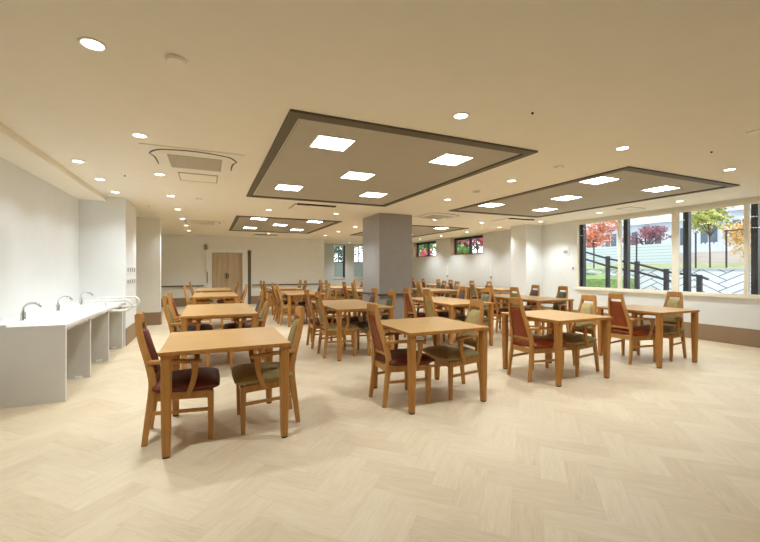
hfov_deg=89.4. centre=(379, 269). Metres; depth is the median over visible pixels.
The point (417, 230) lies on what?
trim
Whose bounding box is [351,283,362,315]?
dining chair
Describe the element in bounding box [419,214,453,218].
grille
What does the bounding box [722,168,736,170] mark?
recessed light
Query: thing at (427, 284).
dining table
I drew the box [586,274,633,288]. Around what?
lawn
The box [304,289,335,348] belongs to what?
dining chair
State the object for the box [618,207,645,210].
ceiling hatch
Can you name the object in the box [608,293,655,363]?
dining chair
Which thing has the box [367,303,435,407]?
dining chair
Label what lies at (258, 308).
dining chair
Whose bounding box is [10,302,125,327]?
countertop
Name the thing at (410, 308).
dining chair
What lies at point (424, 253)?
tree
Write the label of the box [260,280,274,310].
dining chair
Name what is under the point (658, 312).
dining table
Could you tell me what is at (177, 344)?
dining table
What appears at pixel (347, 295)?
dining chair
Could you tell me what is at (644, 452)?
floor
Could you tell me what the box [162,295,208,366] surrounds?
dining chair
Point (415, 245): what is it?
window
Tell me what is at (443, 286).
dining chair
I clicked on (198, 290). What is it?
dining table
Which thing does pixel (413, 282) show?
dining chair
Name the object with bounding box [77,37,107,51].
recessed light
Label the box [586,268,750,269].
capstone
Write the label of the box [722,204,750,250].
house
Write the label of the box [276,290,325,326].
dining table
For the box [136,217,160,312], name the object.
wall
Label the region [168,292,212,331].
dining chair
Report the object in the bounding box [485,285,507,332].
dining chair
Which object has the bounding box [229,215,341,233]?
trim
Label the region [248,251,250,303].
trim
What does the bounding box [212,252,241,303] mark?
door
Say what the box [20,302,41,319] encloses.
faucet
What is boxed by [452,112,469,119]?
recessed light
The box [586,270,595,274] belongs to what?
rock
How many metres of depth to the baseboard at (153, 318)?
8.74 m
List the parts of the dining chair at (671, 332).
leg, seat, leg, seat frame, leg, backrest, rail, leg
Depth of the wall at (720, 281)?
10.10 m
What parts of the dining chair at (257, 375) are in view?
leg, leg, seat, seat frame, armrest, backrest, leg, leg, rail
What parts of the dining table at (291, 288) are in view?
leg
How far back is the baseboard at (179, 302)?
13.29 m
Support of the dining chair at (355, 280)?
on the floor
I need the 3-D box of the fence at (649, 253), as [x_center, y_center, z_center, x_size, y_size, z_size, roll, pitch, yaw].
[5.971,-0.575,25.977,0.150,0.850,25.400,0,0,-24]
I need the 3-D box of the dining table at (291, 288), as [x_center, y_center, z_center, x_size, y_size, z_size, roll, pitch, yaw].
[-2.952,0.910,11.603,0.880,0.720,1.620,0,0,-24]
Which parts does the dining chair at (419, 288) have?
backrest, leg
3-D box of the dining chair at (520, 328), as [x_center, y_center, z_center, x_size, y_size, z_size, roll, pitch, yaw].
[1.819,0.799,4.576,0.578,0.947,0.548,0,0,-24]
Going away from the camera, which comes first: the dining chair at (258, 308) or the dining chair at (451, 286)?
the dining chair at (258, 308)
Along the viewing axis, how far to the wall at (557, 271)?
9.87 m
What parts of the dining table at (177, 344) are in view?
leg, leg, leg, leg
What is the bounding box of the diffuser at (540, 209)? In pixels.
[534,208,554,210]
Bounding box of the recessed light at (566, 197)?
[550,195,581,200]
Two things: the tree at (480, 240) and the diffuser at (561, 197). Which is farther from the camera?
the tree at (480, 240)
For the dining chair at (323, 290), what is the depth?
12.33 m
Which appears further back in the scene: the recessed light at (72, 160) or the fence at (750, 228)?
the fence at (750, 228)
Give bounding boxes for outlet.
[149,149,236,162]
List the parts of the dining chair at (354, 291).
leg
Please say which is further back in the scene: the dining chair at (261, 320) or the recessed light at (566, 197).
the recessed light at (566, 197)
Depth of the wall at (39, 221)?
4.56 m
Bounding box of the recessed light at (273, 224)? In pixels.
[272,224,287,225]
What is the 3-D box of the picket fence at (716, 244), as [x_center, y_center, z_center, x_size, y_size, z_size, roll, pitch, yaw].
[14.800,-0.990,16.418,0.060,0.420,2.650,0,0,-24]
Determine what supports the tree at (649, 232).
on the terrace
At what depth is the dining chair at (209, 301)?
10.23 m
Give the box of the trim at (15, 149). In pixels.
[0,122,105,200]
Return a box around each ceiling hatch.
[178,172,217,182]
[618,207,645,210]
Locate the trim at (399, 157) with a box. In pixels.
[246,109,537,206]
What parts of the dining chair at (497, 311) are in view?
leg, seat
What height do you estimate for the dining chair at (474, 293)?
0.947 m
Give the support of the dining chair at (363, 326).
on the floor
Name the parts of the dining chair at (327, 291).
leg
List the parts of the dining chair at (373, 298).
seat, backrest, leg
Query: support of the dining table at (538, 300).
on the floor
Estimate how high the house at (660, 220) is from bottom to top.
7.300 m
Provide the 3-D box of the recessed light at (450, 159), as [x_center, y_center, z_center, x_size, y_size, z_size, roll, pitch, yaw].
[0.757,-1.179,4.125,0.356,0.010,0.356,0,0,-24]
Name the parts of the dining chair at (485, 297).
seat, backrest, leg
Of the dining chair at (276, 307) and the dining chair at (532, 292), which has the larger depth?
the dining chair at (276, 307)
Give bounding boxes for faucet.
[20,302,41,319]
[55,296,72,310]
[78,292,92,304]
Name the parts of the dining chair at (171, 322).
leg, backrest, armrest, armrest, leg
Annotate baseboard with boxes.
[126,311,161,345]
[161,291,362,306]
[414,294,759,347]
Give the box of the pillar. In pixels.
[363,213,411,319]
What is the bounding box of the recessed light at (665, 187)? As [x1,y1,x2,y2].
[640,185,681,191]
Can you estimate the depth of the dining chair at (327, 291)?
9.21 m
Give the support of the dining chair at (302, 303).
on the floor
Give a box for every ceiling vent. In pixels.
[289,203,335,208]
[493,218,534,220]
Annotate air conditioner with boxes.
[139,143,244,176]
[181,219,223,225]
[412,212,465,219]
[746,129,759,136]
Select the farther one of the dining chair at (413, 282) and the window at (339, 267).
the window at (339, 267)
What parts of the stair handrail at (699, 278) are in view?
post, post, post, post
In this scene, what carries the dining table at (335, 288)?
on the floor
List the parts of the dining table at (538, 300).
leg, leg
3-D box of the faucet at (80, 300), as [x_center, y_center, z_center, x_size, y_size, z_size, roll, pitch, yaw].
[-4.372,0.425,5.716,0.184,0.184,0.059,0,0,-24]
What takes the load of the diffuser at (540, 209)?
attached to the recessed light at (545, 208)
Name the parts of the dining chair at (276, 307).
leg, leg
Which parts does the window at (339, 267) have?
frosted pane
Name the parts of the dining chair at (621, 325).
leg, rail, backrest, rail, leg, leg, seat frame, seat, armrest, leg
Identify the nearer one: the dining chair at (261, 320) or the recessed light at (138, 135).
the recessed light at (138, 135)
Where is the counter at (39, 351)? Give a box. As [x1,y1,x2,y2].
[0,292,139,408]
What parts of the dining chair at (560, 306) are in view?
leg, backrest, leg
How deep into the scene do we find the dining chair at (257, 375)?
3.12 m
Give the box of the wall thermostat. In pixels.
[563,246,568,254]
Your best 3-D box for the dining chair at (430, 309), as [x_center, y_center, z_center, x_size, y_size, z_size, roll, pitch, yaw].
[1.022,0.799,6.498,0.578,0.947,0.548,0,0,-24]
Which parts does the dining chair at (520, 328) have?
leg, rail, backrest, rail, leg, seat frame, seat, armrest, leg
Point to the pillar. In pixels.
(387, 237)
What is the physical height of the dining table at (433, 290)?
0.720 m
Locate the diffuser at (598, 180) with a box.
[582,177,616,183]
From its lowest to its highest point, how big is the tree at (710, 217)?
2.222 m
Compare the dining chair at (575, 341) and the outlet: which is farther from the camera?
the dining chair at (575, 341)
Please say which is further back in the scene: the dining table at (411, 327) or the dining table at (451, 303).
the dining table at (451, 303)
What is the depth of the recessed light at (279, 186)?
5.51 m
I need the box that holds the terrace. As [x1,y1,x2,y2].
[586,250,750,267]
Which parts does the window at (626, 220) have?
sash, sill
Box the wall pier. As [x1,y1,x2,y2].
[511,224,541,305]
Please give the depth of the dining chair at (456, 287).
10.65 m
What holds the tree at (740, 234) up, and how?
on the terrace
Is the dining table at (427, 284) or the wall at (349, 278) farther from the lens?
the wall at (349, 278)
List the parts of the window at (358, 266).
frosted pane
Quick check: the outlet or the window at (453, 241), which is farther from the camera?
the window at (453, 241)
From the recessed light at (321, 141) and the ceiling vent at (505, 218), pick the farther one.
the ceiling vent at (505, 218)
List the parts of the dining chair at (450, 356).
seat, leg, seat frame, leg, armrest, backrest, rail, leg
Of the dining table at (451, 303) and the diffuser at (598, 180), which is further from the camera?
the dining table at (451, 303)
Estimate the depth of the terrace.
14.01 m
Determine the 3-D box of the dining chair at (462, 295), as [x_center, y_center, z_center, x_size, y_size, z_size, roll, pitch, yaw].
[1.378,0.799,7.368,0.578,0.947,0.548,0,0,-24]
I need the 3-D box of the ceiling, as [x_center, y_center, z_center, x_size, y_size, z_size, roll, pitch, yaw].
[-0.679,-1.290,7.963,11.640,0.200,19.500,0,0,-24]
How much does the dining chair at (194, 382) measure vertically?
0.947 m
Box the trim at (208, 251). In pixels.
[206,249,247,303]
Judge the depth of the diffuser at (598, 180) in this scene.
5.08 m
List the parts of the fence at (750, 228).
post, post, post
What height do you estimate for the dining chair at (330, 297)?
0.947 m
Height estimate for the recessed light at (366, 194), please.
0.010 m
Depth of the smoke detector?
2.15 m
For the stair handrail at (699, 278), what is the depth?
10.06 m
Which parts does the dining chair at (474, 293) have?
backrest, leg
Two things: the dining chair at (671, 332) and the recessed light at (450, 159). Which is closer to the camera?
the recessed light at (450, 159)
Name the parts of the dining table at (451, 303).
leg, leg, leg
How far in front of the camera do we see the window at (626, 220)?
8.34 m
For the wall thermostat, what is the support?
attached to the wall at (557, 271)
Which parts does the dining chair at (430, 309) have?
leg, backrest, leg, armrest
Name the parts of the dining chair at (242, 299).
leg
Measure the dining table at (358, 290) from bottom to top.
0.720 m
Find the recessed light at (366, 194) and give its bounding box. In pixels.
[359,192,387,197]
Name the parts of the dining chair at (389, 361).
rail, leg, backrest, rail, leg, armrest, seat frame, armrest, seat, leg, leg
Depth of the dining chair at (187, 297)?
7.91 m
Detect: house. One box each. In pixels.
[586,209,724,252]
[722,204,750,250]
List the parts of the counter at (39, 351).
panel, panel, panel, grab rail, panel, grab rail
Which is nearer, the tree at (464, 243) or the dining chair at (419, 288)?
the dining chair at (419, 288)
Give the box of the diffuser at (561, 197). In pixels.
[554,196,579,199]
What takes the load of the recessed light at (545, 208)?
in the ceiling
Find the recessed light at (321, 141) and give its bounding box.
[309,134,356,151]
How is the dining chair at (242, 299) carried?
on the floor
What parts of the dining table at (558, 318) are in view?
leg, leg, leg, leg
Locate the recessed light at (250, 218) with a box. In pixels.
[250,218,266,219]
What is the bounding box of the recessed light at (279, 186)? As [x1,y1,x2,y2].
[274,184,303,190]
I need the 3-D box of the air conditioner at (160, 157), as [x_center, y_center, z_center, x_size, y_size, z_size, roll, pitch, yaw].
[-2.035,-1.181,4.250,0.940,0.019,1.000,0,0,-24]
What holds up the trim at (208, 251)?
attached to the wall at (183, 257)
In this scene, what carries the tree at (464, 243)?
on the terrace
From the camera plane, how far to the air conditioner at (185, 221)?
9.58 m
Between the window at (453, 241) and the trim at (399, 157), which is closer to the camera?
the trim at (399, 157)
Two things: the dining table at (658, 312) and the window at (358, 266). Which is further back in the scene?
the window at (358, 266)
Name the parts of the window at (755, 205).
sill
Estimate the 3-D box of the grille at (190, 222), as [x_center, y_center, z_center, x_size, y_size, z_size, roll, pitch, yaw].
[-4.468,-1.179,9.712,0.620,0.003,0.640,0,0,-24]
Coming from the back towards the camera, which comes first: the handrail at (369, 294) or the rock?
the rock
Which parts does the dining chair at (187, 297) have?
leg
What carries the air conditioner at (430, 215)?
attached to the ceiling
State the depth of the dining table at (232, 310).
4.93 m
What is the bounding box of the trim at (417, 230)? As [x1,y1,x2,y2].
[351,225,468,237]
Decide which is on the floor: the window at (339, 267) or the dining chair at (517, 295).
the dining chair at (517, 295)
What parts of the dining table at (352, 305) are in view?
leg, leg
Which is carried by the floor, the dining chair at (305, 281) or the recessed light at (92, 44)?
the dining chair at (305, 281)
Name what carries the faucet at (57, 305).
on the counter at (39, 351)
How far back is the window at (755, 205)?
6.42 m
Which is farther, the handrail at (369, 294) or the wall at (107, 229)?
the handrail at (369, 294)
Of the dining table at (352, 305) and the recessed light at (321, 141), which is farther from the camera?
the dining table at (352, 305)
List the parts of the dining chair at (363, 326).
leg, leg, seat, seat frame, backrest, leg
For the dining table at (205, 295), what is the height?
0.720 m
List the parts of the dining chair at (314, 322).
leg, backrest, leg, seat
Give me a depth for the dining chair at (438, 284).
13.07 m
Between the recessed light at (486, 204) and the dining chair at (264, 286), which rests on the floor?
the dining chair at (264, 286)
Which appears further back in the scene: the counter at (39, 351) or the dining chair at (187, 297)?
the dining chair at (187, 297)
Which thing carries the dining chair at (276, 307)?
on the floor
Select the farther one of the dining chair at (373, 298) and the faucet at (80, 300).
the dining chair at (373, 298)
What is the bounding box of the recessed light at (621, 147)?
[615,146,630,150]
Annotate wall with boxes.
[0,157,78,321]
[79,197,135,345]
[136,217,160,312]
[161,234,323,298]
[324,243,362,290]
[412,196,759,329]
[586,270,750,293]
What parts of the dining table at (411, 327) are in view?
leg, leg, leg, leg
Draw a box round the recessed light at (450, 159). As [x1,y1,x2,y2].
[428,153,473,165]
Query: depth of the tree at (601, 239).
19.85 m
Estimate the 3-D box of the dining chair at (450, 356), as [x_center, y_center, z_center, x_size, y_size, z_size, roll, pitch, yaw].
[0.800,0.799,4.045,0.578,0.947,0.548,0,0,-24]
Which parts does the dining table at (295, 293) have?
leg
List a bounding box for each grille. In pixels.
[161,152,226,172]
[189,221,216,224]
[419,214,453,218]
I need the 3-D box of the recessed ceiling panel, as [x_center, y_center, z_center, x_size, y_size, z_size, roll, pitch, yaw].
[3.214,-1.181,6.560,2.390,0.018,3.630,0,0,-24]
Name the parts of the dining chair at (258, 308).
seat, backrest, leg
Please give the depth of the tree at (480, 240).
19.73 m
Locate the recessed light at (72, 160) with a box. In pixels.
[70,159,85,162]
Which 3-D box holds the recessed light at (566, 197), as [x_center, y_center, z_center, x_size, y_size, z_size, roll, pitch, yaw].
[3.062,-1.179,6.323,0.356,0.010,0.356,0,0,-24]
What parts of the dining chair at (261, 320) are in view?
leg, armrest, armrest, backrest, leg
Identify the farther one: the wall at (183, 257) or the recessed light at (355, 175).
the wall at (183, 257)
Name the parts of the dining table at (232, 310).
leg, leg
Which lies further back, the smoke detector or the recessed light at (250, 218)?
the recessed light at (250, 218)
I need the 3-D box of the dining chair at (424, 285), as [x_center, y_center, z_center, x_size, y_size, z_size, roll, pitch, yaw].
[1.825,0.799,14.147,0.578,0.947,0.548,0,0,-24]
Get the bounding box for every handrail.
[161,285,203,286]
[252,283,323,285]
[359,291,413,295]
[586,252,708,291]
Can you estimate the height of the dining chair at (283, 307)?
0.947 m
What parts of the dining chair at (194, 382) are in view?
rail, leg, leg, backrest, armrest, seat frame, seat, leg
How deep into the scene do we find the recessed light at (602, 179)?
5.08 m
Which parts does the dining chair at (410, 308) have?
leg, backrest, leg, seat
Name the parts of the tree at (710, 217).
crown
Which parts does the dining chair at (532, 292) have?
backrest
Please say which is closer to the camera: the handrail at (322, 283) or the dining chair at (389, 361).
the dining chair at (389, 361)
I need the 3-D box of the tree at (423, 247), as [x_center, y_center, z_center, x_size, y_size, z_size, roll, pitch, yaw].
[2.777,-1.310,23.837,2.069,2.267,2.040,0,0,-24]
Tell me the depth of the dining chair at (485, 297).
6.74 m
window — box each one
[333,245,344,278]
[354,246,362,277]
[413,241,435,257]
[450,235,482,255]
[575,211,674,293]
[675,200,759,298]
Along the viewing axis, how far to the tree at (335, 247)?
22.26 m
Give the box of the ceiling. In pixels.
[0,0,759,244]
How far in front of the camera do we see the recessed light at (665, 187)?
5.58 m
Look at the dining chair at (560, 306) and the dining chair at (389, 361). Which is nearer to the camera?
the dining chair at (389, 361)
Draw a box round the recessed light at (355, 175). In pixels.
[340,171,375,180]
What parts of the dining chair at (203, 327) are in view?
leg, backrest, seat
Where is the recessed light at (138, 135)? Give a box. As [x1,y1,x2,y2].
[131,133,147,137]
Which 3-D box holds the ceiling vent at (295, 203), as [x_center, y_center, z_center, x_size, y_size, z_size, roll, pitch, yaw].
[-1.294,-1.180,7.303,0.760,0.020,0.645,0,0,-24]
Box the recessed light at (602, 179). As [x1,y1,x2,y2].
[579,176,620,184]
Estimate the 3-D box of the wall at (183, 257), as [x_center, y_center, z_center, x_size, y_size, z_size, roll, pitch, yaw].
[-5.687,0.040,13.997,7.400,2.460,0.400,0,0,-24]
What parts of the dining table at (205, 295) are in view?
leg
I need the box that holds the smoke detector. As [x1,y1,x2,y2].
[165,53,186,65]
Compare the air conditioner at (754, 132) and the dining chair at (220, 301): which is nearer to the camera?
the air conditioner at (754, 132)
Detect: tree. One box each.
[334,246,362,261]
[419,243,435,255]
[420,249,432,255]
[457,238,482,252]
[457,239,475,253]
[457,244,473,253]
[586,220,617,247]
[622,224,671,244]
[680,206,734,267]
[719,218,750,260]
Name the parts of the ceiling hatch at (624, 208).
lid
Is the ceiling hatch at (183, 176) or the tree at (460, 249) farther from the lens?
the tree at (460, 249)
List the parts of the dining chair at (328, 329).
leg, backrest, leg, seat frame, armrest, seat, leg, leg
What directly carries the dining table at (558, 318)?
on the floor
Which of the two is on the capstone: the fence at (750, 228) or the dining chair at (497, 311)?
the fence at (750, 228)
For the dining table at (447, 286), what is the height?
0.720 m
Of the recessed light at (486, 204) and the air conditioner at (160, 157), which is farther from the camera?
the recessed light at (486, 204)
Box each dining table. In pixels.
[158,327,290,458]
[180,303,257,368]
[192,292,238,322]
[196,288,231,304]
[266,286,302,314]
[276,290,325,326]
[310,299,394,360]
[323,286,361,299]
[344,289,362,314]
[371,317,488,414]
[403,296,494,345]
[412,283,448,301]
[412,288,458,311]
[436,285,479,295]
[467,287,509,308]
[480,294,573,335]
[500,309,611,386]
[597,304,699,368]
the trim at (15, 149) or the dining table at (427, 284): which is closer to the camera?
the trim at (15, 149)
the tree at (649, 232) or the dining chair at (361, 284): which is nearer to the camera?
the dining chair at (361, 284)
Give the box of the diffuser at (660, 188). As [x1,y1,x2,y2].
[644,186,676,191]
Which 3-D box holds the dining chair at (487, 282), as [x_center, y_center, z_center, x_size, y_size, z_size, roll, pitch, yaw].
[3.294,0.799,10.849,0.578,0.947,0.548,0,0,-24]
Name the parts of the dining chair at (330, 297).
seat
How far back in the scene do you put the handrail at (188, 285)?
13.24 m
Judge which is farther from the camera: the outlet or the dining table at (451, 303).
the dining table at (451, 303)
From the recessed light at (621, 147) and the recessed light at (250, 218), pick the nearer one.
the recessed light at (621, 147)
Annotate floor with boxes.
[0,297,759,541]
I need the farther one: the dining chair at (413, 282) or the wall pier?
the dining chair at (413, 282)
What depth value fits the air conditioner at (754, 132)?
3.31 m
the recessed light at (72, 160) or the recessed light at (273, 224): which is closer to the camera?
the recessed light at (72, 160)
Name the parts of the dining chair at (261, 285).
leg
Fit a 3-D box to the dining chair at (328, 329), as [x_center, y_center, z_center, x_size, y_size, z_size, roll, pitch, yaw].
[-0.667,0.799,5.746,0.578,0.947,0.548,0,0,-24]
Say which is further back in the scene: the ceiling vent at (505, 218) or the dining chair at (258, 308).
the ceiling vent at (505, 218)
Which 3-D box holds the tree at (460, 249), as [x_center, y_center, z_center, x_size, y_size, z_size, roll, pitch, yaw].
[3.674,-0.691,17.850,1.143,1.035,1.127,0,0,-24]
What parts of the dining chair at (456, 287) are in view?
backrest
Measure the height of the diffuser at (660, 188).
0.006 m
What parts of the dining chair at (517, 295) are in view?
backrest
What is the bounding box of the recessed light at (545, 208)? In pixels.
[531,207,557,211]
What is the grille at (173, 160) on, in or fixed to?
attached to the air conditioner at (160, 157)
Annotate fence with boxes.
[586,243,671,264]
[593,228,750,267]
[691,240,750,251]
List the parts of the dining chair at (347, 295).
leg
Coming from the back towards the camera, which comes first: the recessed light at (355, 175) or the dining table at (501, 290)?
the dining table at (501, 290)
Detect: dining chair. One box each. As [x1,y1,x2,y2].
[134,312,219,446]
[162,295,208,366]
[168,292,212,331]
[184,285,211,324]
[189,282,212,304]
[217,281,238,303]
[221,284,246,328]
[223,290,263,355]
[228,293,270,369]
[231,306,303,434]
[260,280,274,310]
[263,281,283,306]
[271,283,294,321]
[276,284,302,325]
[287,280,306,311]
[298,282,322,320]
[304,283,329,321]
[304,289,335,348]
[315,292,358,357]
[319,280,333,296]
[325,280,343,309]
[338,279,356,295]
[342,282,362,314]
[342,288,377,346]
[348,280,362,299]
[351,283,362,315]
[354,290,395,355]
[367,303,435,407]
[403,287,425,336]
[412,278,417,302]
[416,282,437,311]
[421,278,435,295]
[423,289,462,343]
[423,299,483,399]
[428,281,446,308]
[436,279,449,296]
[437,281,459,312]
[438,286,466,338]
[448,280,467,308]
[456,288,491,340]
[469,280,481,308]
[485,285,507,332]
[486,281,507,307]
[507,297,566,381]
[509,285,539,326]
[509,287,544,335]
[534,286,568,333]
[544,294,599,376]
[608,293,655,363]
[636,291,686,361]
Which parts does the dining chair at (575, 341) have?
leg, seat, leg, leg, seat frame, backrest, rail, armrest, leg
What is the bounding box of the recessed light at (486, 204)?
[478,203,505,206]
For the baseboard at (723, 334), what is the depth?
6.69 m
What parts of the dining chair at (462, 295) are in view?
seat, backrest, leg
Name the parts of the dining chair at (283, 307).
leg, leg, seat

